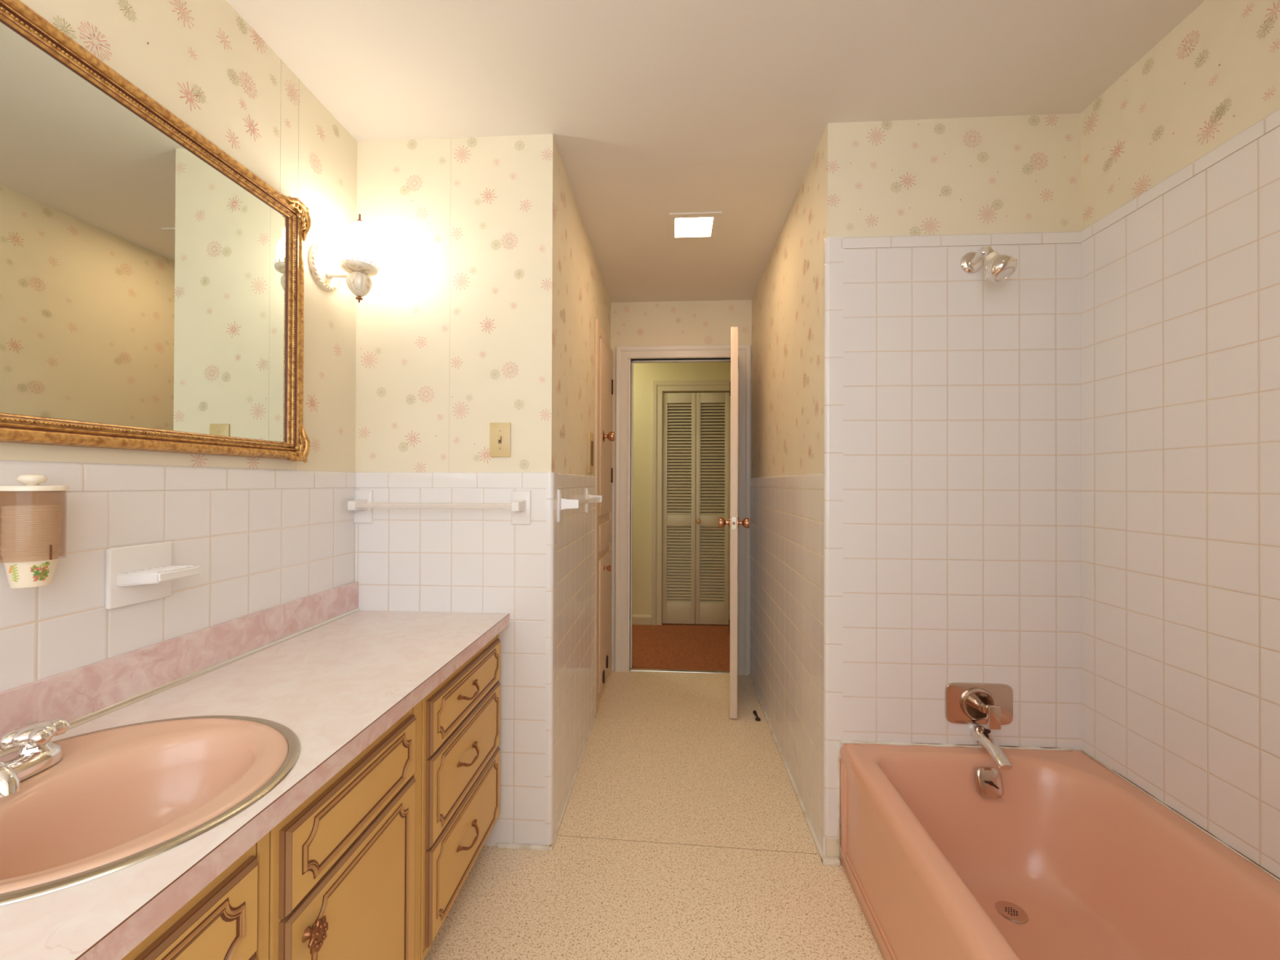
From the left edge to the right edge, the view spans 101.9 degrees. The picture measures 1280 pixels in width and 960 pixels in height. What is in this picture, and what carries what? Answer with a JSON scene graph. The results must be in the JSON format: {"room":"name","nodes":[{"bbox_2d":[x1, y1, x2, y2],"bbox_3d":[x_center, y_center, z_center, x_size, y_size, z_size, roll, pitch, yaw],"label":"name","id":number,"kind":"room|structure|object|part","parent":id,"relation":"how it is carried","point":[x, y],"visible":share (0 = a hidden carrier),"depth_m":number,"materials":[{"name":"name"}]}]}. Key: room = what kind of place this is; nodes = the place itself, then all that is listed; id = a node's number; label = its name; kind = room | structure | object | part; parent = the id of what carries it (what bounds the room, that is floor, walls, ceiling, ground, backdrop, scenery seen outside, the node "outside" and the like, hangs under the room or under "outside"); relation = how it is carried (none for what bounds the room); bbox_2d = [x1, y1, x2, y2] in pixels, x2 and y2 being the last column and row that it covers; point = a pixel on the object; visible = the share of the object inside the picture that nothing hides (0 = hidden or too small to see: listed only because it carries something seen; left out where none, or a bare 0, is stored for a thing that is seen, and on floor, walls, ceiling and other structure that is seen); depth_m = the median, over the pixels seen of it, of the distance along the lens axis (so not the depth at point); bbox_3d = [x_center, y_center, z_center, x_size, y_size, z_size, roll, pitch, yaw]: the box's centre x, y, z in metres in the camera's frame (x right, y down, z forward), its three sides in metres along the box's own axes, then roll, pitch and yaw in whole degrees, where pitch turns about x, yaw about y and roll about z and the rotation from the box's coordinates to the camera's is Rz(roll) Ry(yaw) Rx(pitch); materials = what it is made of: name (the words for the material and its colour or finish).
{"room":"bathroom","nodes":[
{"label":"bathroom","id":0,"kind":"room"},
{"bbox_2d":[0,0,357,692],"bbox_3d":[-1.093,0.012,0.467,0.108,2.373,2.794,0,0,4],"label":"wall","id":1,"kind":"structure","parent":0,"point":[262,534],"depth_m":1.21,"materials":[{"name":"beige paper"}]},
{"bbox_2d":[0,474,68,559],"bbox_3d":[-0.977,0.059,0.833,0.080,0.136,0.079,0,0,4],"label":"dispenser","id":2,"kind":"object","parent":1,"relation":"attached to","point":[32,482],"visible":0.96,"depth_m":0.82,"materials":[{"name":"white plastic"}]},
{"bbox_2d":[0,544,60,550],"bbox_3d":[-0.976,0.132,0.832,0.062,0.054,0.062,0,0,4],"label":"paper cup","id":3,"kind":"object","parent":2,"relation":"in","point":[57,545],"visible":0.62,"depth_m":0.81,"materials":[{"name":"beige paper"}]},
{"bbox_2d":[0,542,60,547],"bbox_3d":[-0.976,0.129,0.833,0.062,0.054,0.062,0,0,4],"label":"paper cup","id":4,"kind":"object","parent":3,"relation":"in","point":[59,543],"visible":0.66,"depth_m":0.81,"materials":[{"name":"beige paper"}]},
{"bbox_2d":[0,539,61,546],"bbox_3d":[-0.976,0.125,0.833,0.062,0.054,0.062,0,0,4],"label":"paper cup","id":5,"kind":"object","parent":4,"relation":"on","point":[60,540],"visible":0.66,"depth_m":0.81,"materials":[{"name":"beige paper"}]},
{"bbox_2d":[0,537,60,543],"bbox_3d":[-0.976,0.122,0.833,0.062,0.054,0.062,0,0,4],"label":"paper cup","id":6,"kind":"object","parent":5,"relation":"in","point":[59,539],"visible":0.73,"depth_m":0.81,"materials":[{"name":"beige paper"}]},
{"bbox_2d":[0,535,61,542],"bbox_3d":[-0.976,0.118,0.833,0.062,0.054,0.062,0,0,4],"label":"paper cup","id":7,"kind":"object","parent":6,"relation":"in","point":[55,537],"visible":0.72,"depth_m":0.81,"materials":[{"name":"beige paper"}]},
{"bbox_2d":[0,533,60,539],"bbox_3d":[-0.976,0.115,0.833,0.062,0.054,0.062,0,0,4],"label":"paper cup","id":8,"kind":"object","parent":7,"relation":"in","point":[58,535],"visible":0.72,"depth_m":0.81,"materials":[{"name":"beige paper"}]},
{"bbox_2d":[0,550,60,588],"bbox_3d":[-0.976,0.142,0.833,0.062,0.054,0.062,0,0,4],"label":"paper cup","id":9,"kind":"object","parent":2,"relation":"in","point":[32,570],"visible":0.91,"depth_m":0.81,"materials":[{"name":"beige paper"}]},
{"bbox_2d":[0,547,60,554],"bbox_3d":[-0.976,0.139,0.833,0.062,0.054,0.062,0,0,4],"label":"paper cup","id":10,"kind":"object","parent":9,"relation":"on","point":[57,549],"visible":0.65,"depth_m":0.81,"materials":[{"name":"beige paper"}]},
{"bbox_2d":[0,546,61,552],"bbox_3d":[-0.976,0.135,0.833,0.062,0.054,0.062,0,0,4],"label":"paper cup","id":11,"kind":"object","parent":10,"relation":"on","point":[59,547],"visible":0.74,"depth_m":0.81,"materials":[{"name":"beige paper"}]},
{"bbox_2d":[0,531,60,537],"bbox_3d":[-0.976,0.112,0.833,0.062,0.054,0.062,0,0,4],"label":"paper cup","id":12,"kind":"object","parent":2,"relation":"in","point":[46,534],"visible":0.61,"depth_m":0.81,"materials":[{"name":"beige paper"}]},
{"bbox_2d":[0,521,60,525],"bbox_3d":[-0.976,0.095,0.833,0.062,0.054,0.062,0,0,4],"label":"paper cup","id":13,"kind":"object","parent":2,"relation":"in","point":[55,522],"visible":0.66,"depth_m":0.81,"materials":[{"name":"beige paper"}]},
{"bbox_2d":[0,519,61,524],"bbox_3d":[-0.976,0.091,0.833,0.062,0.054,0.062,0,0,4],"label":"paper cup","id":14,"kind":"object","parent":13,"relation":"on","point":[59,520],"visible":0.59,"depth_m":0.81,"materials":[{"name":"beige paper"}]},
{"bbox_2d":[0,525,60,530],"bbox_3d":[-0.976,0.101,0.833,0.062,0.054,0.062,0,0,4],"label":"paper cup","id":15,"kind":"object","parent":2,"relation":"in","point":[57,526],"visible":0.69,"depth_m":0.81,"materials":[{"name":"beige paper"}]},
{"bbox_2d":[0,513,60,517],"bbox_3d":[-0.976,0.081,0.833,0.062,0.054,0.062,0,0,4],"label":"paper cup","id":16,"kind":"object","parent":2,"relation":"in","point":[53,514],"visible":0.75,"depth_m":0.81,"materials":[{"name":"beige paper"}]},
{"bbox_2d":[0,515,60,521],"bbox_3d":[-0.976,0.084,0.833,0.062,0.054,0.062,0,0,4],"label":"paper cup","id":17,"kind":"object","parent":2,"relation":"in","point":[58,516],"visible":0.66,"depth_m":0.81,"materials":[{"name":"beige paper"}]},
{"bbox_2d":[0,529,61,535],"bbox_3d":[-0.976,0.108,0.833,0.062,0.054,0.062,0,0,4],"label":"paper cup","id":18,"kind":"object","parent":2,"relation":"in","point":[57,531],"visible":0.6,"depth_m":0.81,"materials":[{"name":"beige paper"}]},
{"bbox_2d":[0,523,61,529],"bbox_3d":[-0.976,0.098,0.833,0.062,0.054,0.062,0,0,4],"label":"paper cup","id":19,"kind":"object","parent":2,"relation":"in","point":[59,524],"visible":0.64,"depth_m":0.81,"materials":[{"name":"beige paper"}]},
{"bbox_2d":[0,527,61,532],"bbox_3d":[-0.976,0.105,0.833,0.062,0.054,0.062,0,0,4],"label":"paper cup","id":20,"kind":"object","parent":2,"relation":"in","point":[52,529],"visible":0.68,"depth_m":0.81,"materials":[{"name":"beige paper"}]},
{"bbox_2d":[0,504,61,508],"bbox_3d":[-0.976,0.067,0.833,0.062,0.054,0.062,0,0,4],"label":"paper cup","id":21,"kind":"object","parent":2,"relation":"in","point":[28,506],"visible":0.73,"depth_m":0.82,"materials":[{"name":"beige paper"}]},
{"bbox_2d":[0,508,61,512],"bbox_3d":[-0.976,0.074,0.833,0.062,0.054,0.062,0,0,4],"label":"paper cup","id":22,"kind":"object","parent":2,"relation":"in","point":[60,509],"visible":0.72,"depth_m":0.81,"materials":[{"name":"beige paper"}]},
{"bbox_2d":[1,506,61,510],"bbox_3d":[-0.976,0.071,0.833,0.062,0.054,0.062,0,0,4],"label":"paper cup","id":23,"kind":"object","parent":22,"relation":"in","point":[55,508],"visible":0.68,"depth_m":0.82,"materials":[{"name":"beige paper"}]},
{"bbox_2d":[0,511,61,515],"bbox_3d":[-0.976,0.078,0.833,0.062,0.054,0.062,0,0,4],"label":"paper cup","id":24,"kind":"object","parent":2,"relation":"in","point":[57,512],"visible":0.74,"depth_m":0.81,"materials":[{"name":"beige paper"}]},
{"bbox_2d":[1,516,61,521],"bbox_3d":[-0.976,0.088,0.833,0.062,0.054,0.062,0,0,4],"label":"paper cup","id":25,"kind":"object","parent":2,"relation":"in","point":[60,517],"visible":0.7,"depth_m":0.81,"materials":[{"name":"beige paper"}]},
{"bbox_3d":[-0.976,0.001,0.833,0.033,0.020,0.033,0,0,4],"label":"lid knob","id":26,"kind":"part","parent":2,"relation":"part of","materials":[{"name":"beige plastic"}]},
{"bbox_3d":[-0.976,0.013,0.833,0.080,0.008,0.079,0,0,4],"label":"lid","id":27,"kind":"part","parent":2,"relation":"part of","materials":[{"name":"beige plastic"}]},
{"bbox_2d":[105,541,200,609],"bbox_3d":[-0.958,0.187,1.036,0.092,0.116,0.124,0,0,4],"label":"soap dish","id":28,"kind":"object","parent":1,"relation":"attached to","point":[139,573],"visible":1,"depth_m":1.02,"materials":[{"name":"white ceramic"}]},
{"bbox_2d":[116,565,200,586],"bbox_3d":[-0.954,0.190,1.036,0.084,0.028,0.099,0,0,4],"label":"tray","id":29,"kind":"object","parent":28,"relation":"on","point":[126,575],"depth_m":1.01,"materials":[{"name":"white ceramic"}]},
{"bbox_2d":[0,0,311,462],"bbox_3d":[-0.990,-0.416,0.998,0.044,0.730,0.980,0,0,4],"label":"wall mirror","id":30,"kind":"object","parent":1,"relation":"attached to","point":[152,282],"visible":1,"depth_m":1.02,"materials":[{"name":"gold glass"}]},
{"bbox_2d":[0,581,361,756],"bbox_3d":[-1.010,0.385,0.779,0.023,0.096,1.942,0,0,4],"label":"backsplash","id":31,"kind":"structure","parent":1,"relation":"attached to","point":[80,695],"depth_m":1.07,"materials":[{"name":"pink laminate"}]},
{"bbox_2d":[308,213,378,302],"bbox_3d":[-0.890,-0.679,1.593,0.167,0.274,0.140,0,0,4],"label":"wall sconce","id":32,"kind":"object","parent":1,"relation":"attached to","point":[358,251],"visible":1,"depth_m":1.57,"materials":[{"name":"white glass"}]},
{"bbox_3d":[-0.918,-0.630,1.595,0.076,0.024,0.024,0,0,4],"label":"arm","id":33,"kind":"part","parent":32,"relation":"part of","materials":[{"name":"beige metal"}]},
{"bbox_3d":[-0.860,-0.718,1.592,0.094,0.143,0.094,0,0,4],"label":"lamp shade","id":34,"kind":"part","parent":32,"relation":"part of","materials":[{"name":"white glass"}]},
{"bbox_3d":[-0.860,-0.597,1.591,0.071,0.069,0.070,0,0,4],"label":"lamp shade","id":35,"kind":"part","parent":32,"relation":"part of","materials":[{"name":"beige metal"}]},
{"bbox_2d":[551,153,610,829],"bbox_3d":[-0.284,0.033,2.575,0.108,2.359,1.729,0,0,4],"label":"wall","id":36,"kind":"structure","parent":0,"point":[584,297],"depth_m":2.12,"materials":[{"name":"beige paper"}]},
{"bbox_2d":[497,717,595,850],"bbox_3d":[-0.347,1.204,2.162,0.183,0.013,0.936,0,0,4],"label":"baseboard","id":37,"kind":"structure","parent":36,"relation":"attached to","point":[500,845],"depth_m":1.71,"materials":[{"name":"white tile"}]},
{"bbox_2d":[556,488,602,522],"bbox_3d":[-0.227,0.091,2.094,0.070,0.112,0.652,0,0,4],"label":"towel bar","id":38,"kind":"object","parent":36,"relation":"attached to","point":[562,503],"visible":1,"depth_m":1.79,"materials":[{"name":"white ceramic"}]},
{"bbox_3d":[-0.246,0.089,1.801,0.070,0.112,0.064,0,0,4],"label":"post","id":39,"kind":"part","parent":38,"relation":"part of","materials":[{"name":"white ceramic"}]},
{"bbox_3d":[-0.209,0.092,2.388,0.070,0.112,0.064,0,0,4],"label":"post","id":40,"kind":"part","parent":38,"relation":"part of","materials":[{"name":"white ceramic"}]},
{"bbox_2d":[587,431,593,473],"bbox_3d":[-0.236,-0.130,2.503,0.014,0.195,0.125,0,0,4],"label":"wall plate","id":41,"kind":"object","parent":36,"relation":"attached to","point":[590,436],"visible":1,"depth_m":2.47,"materials":[{"name":"brown plastic"}]},
{"bbox_2d":[591,440,593,466],"bbox_3d":[-0.231,-0.127,2.503,0.004,0.120,0.055,0,0,4],"label":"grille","id":42,"kind":"object","parent":41,"relation":"attached to","point":[592,442],"depth_m":2.49,"materials":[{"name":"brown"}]},
{"bbox_2d":[594,318,614,715],"bbox_3d":[-0.173,0.191,2.970,0.082,2.020,0.672,0,0,4],"label":"linen cabinet","id":43,"kind":"object","parent":36,"relation":"attached to","point":[604,436],"visible":0.99,"depth_m":2.82,"materials":[{"name":"beige paint"}]},
{"bbox_3d":[-0.202,0.778,2.972,0.015,0.695,0.465,0,0,4],"label":"door","id":44,"kind":"part","parent":43,"relation":"part of","materials":[{"name":"beige wood"}]},
{"bbox_3d":[-0.201,0.310,2.974,0.015,0.140,0.465,0,0,4],"label":"drawer","id":45,"kind":"part","parent":43,"relation":"part of","materials":[{"name":"beige wood"}]},
{"bbox_3d":[-0.199,-0.280,2.978,0.015,0.940,0.465,0,0,4],"label":"door","id":46,"kind":"part","parent":43,"relation":"part of","materials":[{"name":"beige wood"}]},
{"bbox_3d":[-0.179,0.488,2.874,0.041,0.033,0.033,0,0,4],"label":"knob","id":47,"kind":"part","parent":43,"relation":"part of","materials":[{"name":"brown metal"}]},
{"bbox_3d":[-0.170,-0.237,2.828,0.060,0.062,0.062,0,0,4],"label":"knob","id":48,"kind":"part","parent":43,"relation":"part of","materials":[{"name":"brown metal"}]},
{"bbox_2d":[423,623,884,959],"bbox_3d":[-0.174,1.259,2.053,3.800,0.104,6.090,0,0,4],"label":"floor","id":49,"kind":"structure","parent":0,"point":[684,833],"depth_m":1.67,"materials":[{"name":"plastic"}]},
{"bbox_2d":[120,702,419,959],"bbox_3d":[-0.753,0.836,0.762,0.533,0.731,0.854,0,0,4],"label":"vanity cabinet","id":50,"kind":"object","parent":49,"relation":"on","point":[336,878],"visible":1,"depth_m":0.86,"materials":[{"name":"yellow paint"}]},
{"bbox_3d":[-0.531,0.575,0.534,0.020,0.128,0.346,0,0,4],"label":"drawer","id":51,"kind":"part","parent":50,"relation":"part of","materials":[{"name":"yellow paint"}]},
{"bbox_3d":[-0.532,0.864,0.533,0.020,0.438,0.346,0,0,4],"label":"door","id":52,"kind":"part","parent":50,"relation":"part of","materials":[{"name":"yellow paint"}]},
{"bbox_2d":[0,610,510,959],"bbox_3d":[-0.756,0.452,0.763,0.531,0.036,1.942,0,0,4],"label":"countertop","id":53,"kind":"structure","parent":50,"relation":"on","point":[339,685],"depth_m":0.95,"materials":[{"name":"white laminate"}]},
{"bbox_2d":[0,718,70,797],"bbox_3d":[-0.905,0.398,0.728,0.115,0.061,0.164,0,0,-16],"label":"sink faucet","id":54,"kind":"object","parent":53,"relation":"on","point":[36,753],"visible":1,"depth_m":0.76,"materials":[{"name":"silver metal"}]},
{"bbox_3d":[-0.884,0.405,0.702,0.093,0.046,0.038,0,0,20],"label":"spout","id":55,"kind":"part","parent":54,"relation":"part of","materials":[{"name":"silver metal"}]},
{"bbox_3d":[-0.911,0.391,0.781,0.059,0.045,0.059,0,0,-16],"label":"handle","id":56,"kind":"part","parent":54,"relation":"part of","materials":[{"name":"silver metal"}]},
{"bbox_2d":[0,715,300,906],"bbox_3d":[-0.763,0.501,0.728,0.495,0.150,0.451,0,0,4],"label":"sink","id":57,"kind":"object","parent":53,"relation":"in","point":[116,798],"visible":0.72,"depth_m":0.79,"materials":[{"name":"pink ceramic"}]},
{"bbox_3d":[-0.497,0.695,0.793,0.026,0.050,0.043,0,0,4],"label":"knob","id":58,"kind":"part","parent":50,"relation":"part of","materials":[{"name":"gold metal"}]},
{"bbox_3d":[-0.506,0.866,0.946,0.020,0.438,0.382,0,0,4],"label":"door","id":59,"kind":"part","parent":50,"relation":"part of","materials":[{"name":"yellow paint"}]},
{"bbox_3d":[-0.505,0.577,0.948,0.020,0.128,0.382,0,0,4],"label":"drawer","id":60,"kind":"part","parent":50,"relation":"part of","materials":[{"name":"yellow paint"}]},
{"bbox_2d":[417,633,500,959],"bbox_3d":[-0.706,0.840,1.459,0.538,0.731,0.540,0,0,4],"label":"drawers","id":61,"kind":"object","parent":49,"relation":"on","point":[460,719],"visible":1,"depth_m":1.34,"materials":[{"name":"yellow paint"}]},
{"bbox_3d":[-0.475,0.977,1.448,0.020,0.222,0.486,0,0,4],"label":"drawer","id":62,"kind":"part","parent":61,"relation":"part of","materials":[{"name":"yellow paint"}]},
{"bbox_3d":[-0.474,0.757,1.450,0.020,0.206,0.486,0,0,4],"label":"drawer","id":63,"kind":"part","parent":61,"relation":"part of","materials":[{"name":"yellow paint"}]},
{"bbox_3d":[-0.473,0.582,1.451,0.020,0.132,0.486,0,0,4],"label":"drawer","id":64,"kind":"part","parent":61,"relation":"part of","materials":[{"name":"yellow paint"}]},
{"bbox_3d":[-0.458,0.969,1.407,0.035,0.023,0.131,0,0,4],"label":"drawer pull","id":65,"kind":"part","parent":61,"relation":"part of","materials":[{"name":"gold metal"}]},
{"bbox_3d":[-0.458,0.749,1.409,0.035,0.023,0.131,0,0,4],"label":"drawer pull","id":66,"kind":"part","parent":61,"relation":"part of","materials":[{"name":"gold metal"}]},
{"bbox_3d":[-0.457,0.574,1.409,0.035,0.023,0.131,0,0,4],"label":"drawer pull","id":67,"kind":"part","parent":61,"relation":"part of","materials":[{"name":"gold metal"}]},
{"bbox_2d":[752,710,760,720],"bbox_3d":[0.596,1.201,2.647,0.028,0.032,0.057,0,0,-7],"label":"door stop","id":68,"kind":"object","parent":49,"relation":"on","point":[754,712],"visible":1,"depth_m":2.64,"materials":[{"name":"black metal"}]},
{"bbox_2d":[840,743,1279,959],"bbox_3d":[0.946,1.018,0.866,0.726,0.381,1.512,0,0,4],"label":"bathtub","id":69,"kind":"object","parent":49,"relation":"on","point":[947,853],"visible":0.98,"depth_m":1.34,"materials":[{"name":"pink ceramic"}]},
{"bbox_3d":[1.032,0.894,1.534,0.072,0.081,0.032,0,0,4],"label":"overflow plate","id":70,"kind":"part","parent":69,"relation":"part of","materials":[{"name":"silver metal"}]},
{"bbox_3d":[1.031,0.894,1.523,0.037,0.020,0.011,0,0,4],"label":"trip lever","id":71,"kind":"part","parent":69,"relation":"part of","materials":[{"name":"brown metal"}]},
{"bbox_2d":[610,299,751,671],"bbox_3d":[0.258,0.041,3.348,0.893,2.356,0.117,0,0,4],"label":"wall","id":72,"kind":"structure","parent":0,"point":[704,322],"depth_m":3.31,"materials":[{"name":"beige paper"}]},
{"bbox_2d":[630,668,729,673],"bbox_3d":[0.273,1.216,3.301,0.669,0.006,0.034,0,0,4],"label":"trim","id":73,"kind":"structure","parent":72,"relation":"attached to","point":[631,669],"depth_m":3.29,"materials":[{"name":"silver metal"}]},
{"bbox_2d":[614,326,751,718],"bbox_3d":[0.251,0.182,3.021,0.850,2.071,0.773,0,0,4],"label":"door","id":74,"kind":"structure","parent":72,"relation":"in","point":[739,522],"depth_m":3.26,"materials":[{"name":"beige paint"}]},
{"bbox_3d":[0.438,0.221,2.696,0.060,0.062,0.062,0,0,10],"label":"knob","id":75,"kind":"part","parent":74,"relation":"part of","materials":[{"name":"brown metal"}]},
{"bbox_3d":[0.475,0.220,2.625,0.023,0.063,0.001,0,0,10],"label":"latch plate","id":76,"kind":"part","parent":74,"relation":"part of","materials":[{"name":"silver metal"}]},
{"bbox_3d":[0.534,0.222,2.678,0.060,0.062,0.062,0,0,10],"label":"knob","id":77,"kind":"part","parent":74,"relation":"part of","materials":[{"name":"brown metal"}]},
{"bbox_2d":[632,362,730,614],"bbox_3d":[-0.018,0.046,4.450,3.800,2.356,0.100,0,0,4],"label":"wall","id":78,"kind":"structure","parent":0,"point":[644,374],"depth_m":4.40,"materials":[{"name":"beige paint"}]},
{"bbox_2d":[632,614,651,625],"bbox_3d":[-0.913,1.177,4.443,2.022,0.080,0.014,0,0,4],"label":"baseboard","id":79,"kind":"structure","parent":78,"relation":"attached to","point":[637,619],"depth_m":4.38,"materials":[{"name":"beige paint"}]},
{"bbox_2d":[651,380,730,625],"bbox_3d":[0.471,0.194,4.372,0.738,2.056,0.064,0,0,4],"label":"door","id":80,"kind":"structure","parent":78,"relation":"in","point":[704,607],"depth_m":4.38,"materials":[{"name":"beige paint"}]},
{"bbox_3d":[0.332,0.237,4.399,0.277,1.952,0.028,0,0,4],"label":"panel","id":81,"kind":"part","parent":80,"relation":"part of","materials":[{"name":"beige paint"}]},
{"bbox_3d":[0.611,0.238,4.381,0.277,1.952,0.028,0,0,4],"label":"panel","id":82,"kind":"part","parent":80,"relation":"part of","materials":[{"name":"beige paint"}]},
{"bbox_2d":[662,403,724,608],"bbox_3d":[0.494,0.226,4.717,0.690,1.996,0.500,0,0,4],"label":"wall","id":83,"kind":"structure","parent":0,"point":[668,403],"depth_m":4.47,"materials":[{"name":"brown"}]},
{"bbox_2d":[226,0,1204,302],"bbox_3d":[0.174,-1.199,1.179,2.538,0.100,4.361,0,0,4],"label":"ceiling","id":84,"kind":"structure","parent":0,"point":[652,110],"depth_m":1.48,"materials":[{"name":"paint"}]},
{"bbox_2d":[669,211,721,240],"bbox_3d":[0.246,-1.139,2.341,0.223,0.006,0.246,0,0,4],"label":"recessed light","id":85,"kind":"object","parent":84,"relation":"in","point":[688,226],"visible":1,"depth_m":2.33,"materials":[{"name":"paint"}]},
{"bbox_2d":[355,113,1080,859],"bbox_3d":[0.255,0.030,1.727,2.438,2.361,0.109,0,0,4],"label":"wall","id":86,"kind":"structure","parent":0,"point":[949,397],"depth_m":1.65,"materials":[{"name":"beige paper"}]},
{"bbox_2d":[347,489,531,524],"bbox_3d":[-0.663,0.090,1.697,0.603,0.112,0.070,0,0,4],"label":"towel bar","id":87,"kind":"object","parent":86,"relation":"attached to","point":[362,504],"visible":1,"depth_m":1.71,"materials":[{"name":"white ceramic"}]},
{"bbox_3d":[-0.932,0.089,1.714,0.064,0.112,0.070,0,0,4],"label":"post","id":88,"kind":"part","parent":87,"relation":"part of","materials":[{"name":"white ceramic"}]},
{"bbox_3d":[-0.394,0.091,1.680,0.064,0.112,0.070,0,0,4],"label":"post","id":89,"kind":"part","parent":87,"relation":"part of","materials":[{"name":"white ceramic"}]},
{"bbox_2d":[489,422,511,457],"bbox_3d":[-0.465,-0.133,1.719,0.070,0.114,0.016,0,0,4],"label":"light switch","id":90,"kind":"object","parent":86,"relation":"attached to","point":[500,433],"visible":1,"depth_m":1.72,"materials":[{"name":"brown plastic"}]},
{"bbox_2d":[945,682,1013,729],"bbox_3d":[1.054,0.696,1.589,0.202,0.128,0.060,0,0,4],"label":"tub valve","id":91,"kind":"object","parent":86,"relation":"attached to","point":[990,704],"visible":1,"depth_m":1.61,"materials":[{"name":"silver metal"}]},
{"bbox_3d":[1.058,0.715,1.580,0.055,0.070,0.042,0,0,4],"label":"lever handle","id":92,"kind":"part","parent":91,"relation":"part of","materials":[{"name":"silver metal"}]},
{"bbox_2d":[960,246,1017,282],"bbox_3d":[1.048,-0.647,1.552,0.081,0.133,0.161,0,0,-3],"label":"shower head","id":93,"kind":"object","parent":86,"relation":"attached to","point":[998,268],"visible":1,"depth_m":1.52},
{"bbox_3d":[1.038,-0.682,1.574,0.022,0.042,0.095,0,0,0],"label":"arm","id":94,"kind":"part","parent":93,"relation":"part of","materials":[{"name":"silver metal"}]},
{"bbox_2d":[969,724,1012,770],"bbox_3d":[1.051,0.797,1.553,0.052,0.081,0.130,0,0,4],"label":"tub spout","id":95,"kind":"object","parent":86,"relation":"attached to","point":[980,734],"visible":1,"depth_m":1.55,"materials":[{"name":"silver metal"}]},
{"bbox_3d":[1.053,0.766,1.576,0.018,0.020,0.019,0,0,4],"label":"diverter knob","id":96,"kind":"part","parent":95,"relation":"part of","materials":[{"name":"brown metal"}]},
{"bbox_2d":[750,145,825,853],"bbox_3d":[0.699,0.038,2.520,0.108,2.356,1.714,0,0,4],"label":"wall","id":97,"kind":"structure","parent":0,"point":[787,484],"depth_m":2.15,"materials":[{"name":"beige paper"}]},
{"bbox_2d":[748,673,839,865],"bbox_3d":[0.653,1.208,2.436,0.055,0.016,1.614,0,0,4],"label":"baseboard","id":98,"kind":"structure","parent":97,"relation":"attached to","point":[827,860],"depth_m":1.95,"materials":[{"name":"white tile"}]},
{"bbox_2d":[1080,0,1279,878],"bbox_3d":[1.332,0.028,0.313,0.108,2.356,2.794,0,0,4],"label":"wall","id":99,"kind":"structure","parent":0,"point":[1180,234],"depth_m":1.27,"materials":[{"name":"white tile"}]},
{"bbox_2d":[837,739,1279,881],"bbox_3d":[0.944,0.983,0.869,0.734,0.330,1.512,0,0,4],"label":"trim","id":100,"kind":"structure","parent":99,"relation":"attached to","point":[1031,748],"depth_m":1.60,"materials":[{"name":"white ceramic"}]}
]}

